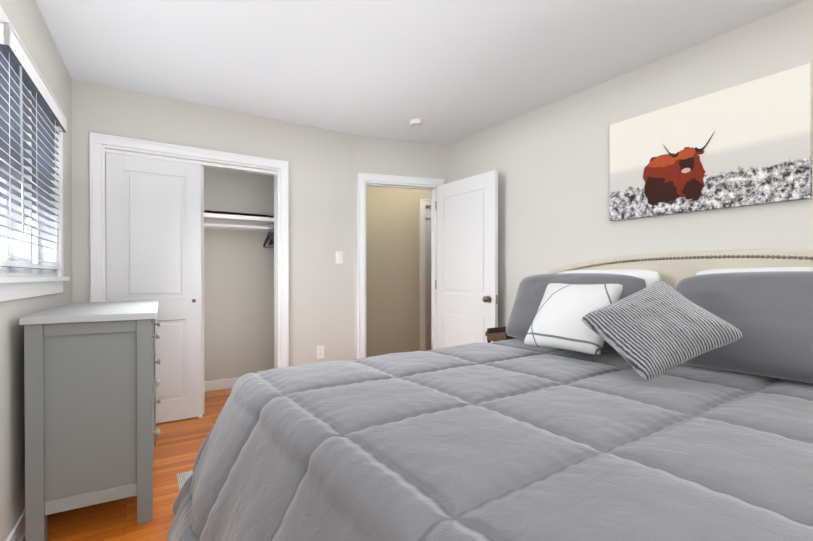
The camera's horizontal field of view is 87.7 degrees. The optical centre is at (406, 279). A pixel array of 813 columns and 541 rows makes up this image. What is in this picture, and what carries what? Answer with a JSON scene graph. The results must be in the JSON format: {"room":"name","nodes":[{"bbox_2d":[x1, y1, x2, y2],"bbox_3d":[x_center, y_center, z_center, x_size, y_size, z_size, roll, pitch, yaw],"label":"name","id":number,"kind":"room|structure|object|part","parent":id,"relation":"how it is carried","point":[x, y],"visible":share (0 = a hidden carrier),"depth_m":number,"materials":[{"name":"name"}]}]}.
{"room":"bedroom","nodes":[
{"label":"bedroom","id":0,"kind":"room"},
{"bbox_2d":[0,0,71,540],"bbox_3d":[-1.026,-0.120,0.584,0.120,2.480,5.530,0,0,-30],"label":"wall","id":1,"kind":"structure","parent":0,"point":[27,20],"depth_m":1.86,"materials":[{"name":"paint"}]},
{"bbox_2d":[5,508,24,540],"bbox_3d":[-0.965,1.074,0.627,0.020,0.098,5.290,0,0,-30],"label":"baseboard","id":2,"kind":"structure","parent":1,"relation":"attached to","point":[17,533],"depth_m":1.77,"materials":[{"name":"white wood"}]},
{"bbox_2d":[0,6,69,301],"bbox_3d":[-1.809,-0.472,1.987,0.165,1.105,1.291,0,0,-30],"label":"window","id":3,"kind":"structure","parent":1,"relation":"in","point":[30,282],"depth_m":2.00,"materials":[{"name":"white plastic"}]},
{"bbox_2d":[0,21,66,269],"bbox_3d":[-1.766,-0.501,2.011,0.085,0.893,1.085,0,0,-30],"label":"window blinds","id":4,"kind":"object","parent":3,"relation":"attached to","point":[20,76],"visible":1,"depth_m":1.87,"materials":[{"name":"white plastic"}]},
{"bbox_2d":[71,79,353,365],"bbox_3d":[-1.472,-0.140,3.503,2.268,2.480,0.120,0,0,-33],"label":"wall","id":5,"kind":"structure","parent":0,"point":[321,214],"depth_m":3.73,"materials":[{"name":"paint"}]},
{"bbox_2d":[106,153,202,423],"bbox_3d":[-1.904,0.081,3.226,0.626,2.042,0.051,0,0,-32],"label":"closet door","id":6,"kind":"structure","parent":5,"relation":"in","point":[153,229],"depth_m":3.24,"materials":[{"name":"white wood"}]},
{"bbox_2d":[89,132,288,367],"bbox_3d":[-1.652,0.037,3.375,1.392,2.134,0.148,0,0,-33],"label":"trim","id":7,"kind":"structure","parent":5,"relation":"attached to","point":[101,146],"depth_m":3.32,"materials":[{"name":"white wood"}]},
{"bbox_2d":[201,166,204,413],"bbox_3d":[-1.906,0.076,3.272,0.624,2.032,0.040,0,0,-32],"label":"closet door","id":8,"kind":"structure","parent":5,"relation":"in","point":[202,263],"depth_m":3.42,"materials":[{"name":"white wood"}]},
{"bbox_2d":[317,345,323,358],"bbox_3d":[-0.786,0.663,3.872,0.070,0.116,0.009,0,0,-33],"label":"electrical outlet plate","id":9,"kind":"object","parent":5,"relation":"attached to","point":[320,352],"visible":1,"depth_m":3.87,"materials":[{"name":"white plastic"}]},
{"bbox_2d":[336,251,342,263],"bbox_3d":[-0.627,-0.208,3.965,0.070,0.116,0.014,0,0,-33],"label":"switch plate","id":10,"kind":"object","parent":5,"relation":"attached to","point":[339,257],"visible":1,"depth_m":3.96,"materials":[{"name":"white plastic"}]},
{"bbox_2d":[23,348,430,540],"bbox_3d":[0.462,1.146,4.132,7.700,0.100,10.500,0,0,-32],"label":"floor","id":11,"kind":"structure","parent":0,"point":[178,445],"depth_m":2.10,"materials":[{"name":"brown wood"}]},
{"bbox_2d":[19,301,160,540],"bbox_3d":[-1.622,0.628,2.305,0.487,0.960,1.104,0,0,-30],"label":"dresser","id":12,"kind":"object","parent":11,"relation":"on","point":[91,382],"visible":1,"depth_m":1.84,"materials":[{"name":"grey wood"}]},
{"bbox_2d":[177,470,192,489],"bbox_3d":[0.554,1.107,1.763,2.465,0.008,3.050,0,0,-32],"label":"rug","id":13,"kind":"object","parent":11,"relation":"on","point":[183,477],"visible":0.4,"depth_m":2.35,"materials":[{"name":"grey fabric"}]},
{"bbox_2d":[167,250,812,540],"bbox_3d":[0.562,0.472,1.736,2.654,1.256,2.326,0,0,-34],"label":"bed","id":14,"kind":"object","parent":13,"relation":"on","point":[657,397],"visible":1,"depth_m":1.37,"materials":[{"name":"fabric"}]},
{"bbox_2d":[167,338,812,540],"bbox_3d":[0.489,0.757,1.689,2.494,0.672,2.341,0,0,-34],"label":"comforter","id":15,"kind":"object","parent":14,"relation":"on","point":[511,439],"depth_m":1.18,"materials":[{"name":"grey fabric"}]},
{"bbox_2d":[558,269,660,286],"bbox_3d":[1.254,0.181,2.748,0.188,0.510,0.747,8,-4,-34],"label":"pillow","id":16,"kind":"object","parent":14,"relation":"on","point":[651,276],"depth_m":2.58,"materials":[{"name":"white fabric"}]},
{"bbox_3d":[1.643,0.468,2.434,0.080,1.256,1.920,0,0,-34],"label":"headboard","id":17,"kind":"part","parent":14,"relation":"part of","materials":[{"name":"fabric"}]},
{"bbox_2d":[696,267,812,274],"bbox_3d":[1.757,0.186,2.002,0.189,0.510,0.747,8,-4,-34],"label":"pillow","id":18,"kind":"object","parent":14,"relation":"on","point":[699,270],"depth_m":2.13,"materials":[{"name":"white fabric"}]},
{"bbox_2d":[485,327,514,342],"bbox_3d":[0.824,0.743,3.446,0.292,0.691,0.224,0,0,-34],"label":"nightstand","id":19,"kind":"object","parent":11,"relation":"on","point":[496,334],"visible":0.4,"depth_m":3.43,"materials":[{"name":"brown wood"}]},
{"bbox_2d":[204,167,273,381],"bbox_3d":[-1.892,-0.144,4.250,2.450,2.480,0.100,0,0,-32],"label":"wall","id":20,"kind":"structure","parent":0,"point":[238,303],"depth_m":4.29,"materials":[{"name":"paint"}]},
{"bbox_2d":[204,377,239,391],"bbox_3d":[-1.903,1.046,4.183,2.150,0.100,0.015,0,0,-32],"label":"baseboard","id":21,"kind":"structure","parent":20,"relation":"attached to","point":[214,385],"depth_m":4.21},
{"bbox_2d":[204,210,273,247],"bbox_3d":[-1.759,-0.468,3.943,2.150,0.294,0.558,0,0,-32],"label":"shelf","id":22,"kind":"object","parent":20,"relation":"attached to","point":[233,221],"visible":0.4,"depth_m":4.05,"materials":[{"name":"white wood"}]},
{"bbox_2d":[366,186,430,357],"bbox_3d":[-0.091,-0.152,5.359,4.800,2.480,0.120,0,0,-18],"label":"wall","id":23,"kind":"structure","parent":0,"point":[392,270],"depth_m":5.26,"materials":[{"name":"paint"}]},
{"bbox_2d":[420,199,430,350],"bbox_3d":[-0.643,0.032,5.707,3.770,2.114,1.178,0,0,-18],"label":"door frame","id":24,"kind":"structure","parent":23,"relation":"attached to","point":[425,280],"depth_m":5.40,"materials":[{"name":"white wood"}]},
{"bbox_2d":[354,135,447,359],"bbox_3d":[-0.002,-0.145,4.282,1.093,2.480,0.120,0,0,-18],"label":"wall","id":25,"kind":"structure","parent":0,"point":[383,156],"depth_m":4.17,"materials":[{"name":"paint"}]},
{"bbox_2d":[357,173,443,358],"bbox_3d":[-0.064,0.037,4.259,0.901,2.123,0.164,0,0,-18],"label":"door frame","id":26,"kind":"structure","parent":25,"relation":"attached to","point":[364,180],"depth_m":4.10,"materials":[{"name":"white wood"}]},
{"bbox_2d":[35,0,805,144],"bbox_3d":[0.462,-1.434,4.115,7.700,0.100,10.500,0,0,-32],"label":"ceiling","id":27,"kind":"structure","parent":0,"point":[448,72],"depth_m":2.54,"materials":[{"name":"paint"}]},
{"bbox_2d":[409,118,423,127],"bbox_3d":[0.086,-1.361,3.690,0.136,0.040,0.136,0,0,-32],"label":"smoke detector","id":28,"kind":"object","parent":27,"relation":"attached to","point":[416,122],"visible":1,"depth_m":3.65,"materials":[{"name":"white plastic"}]},
{"bbox_2d":[435,170,498,348],"bbox_3d":[0.558,0.071,3.982,0.177,2.031,0.810,0,0,-32],"label":"entry door","id":29,"kind":"structure","parent":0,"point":[467,260],"depth_m":3.92,"materials":[{"name":"white wood"}]},
{"bbox_2d":[448,0,812,326],"bbox_3d":[1.893,-0.131,2.292,0.120,2.480,5.314,0,0,-34],"label":"wall","id":30,"kind":"structure","parent":0,"point":[550,162],"depth_m":2.94,"materials":[{"name":"paint"}]},
{"bbox_2d":[609,63,812,220],"bbox_3d":[1.673,-0.723,2.465,0.038,0.650,1.010,0,0,-34],"label":"picture","id":31,"kind":"object","parent":30,"relation":"attached to","point":[746,144],"visible":1,"depth_m":2.35,"materials":[{"name":"fabric"}]}
]}

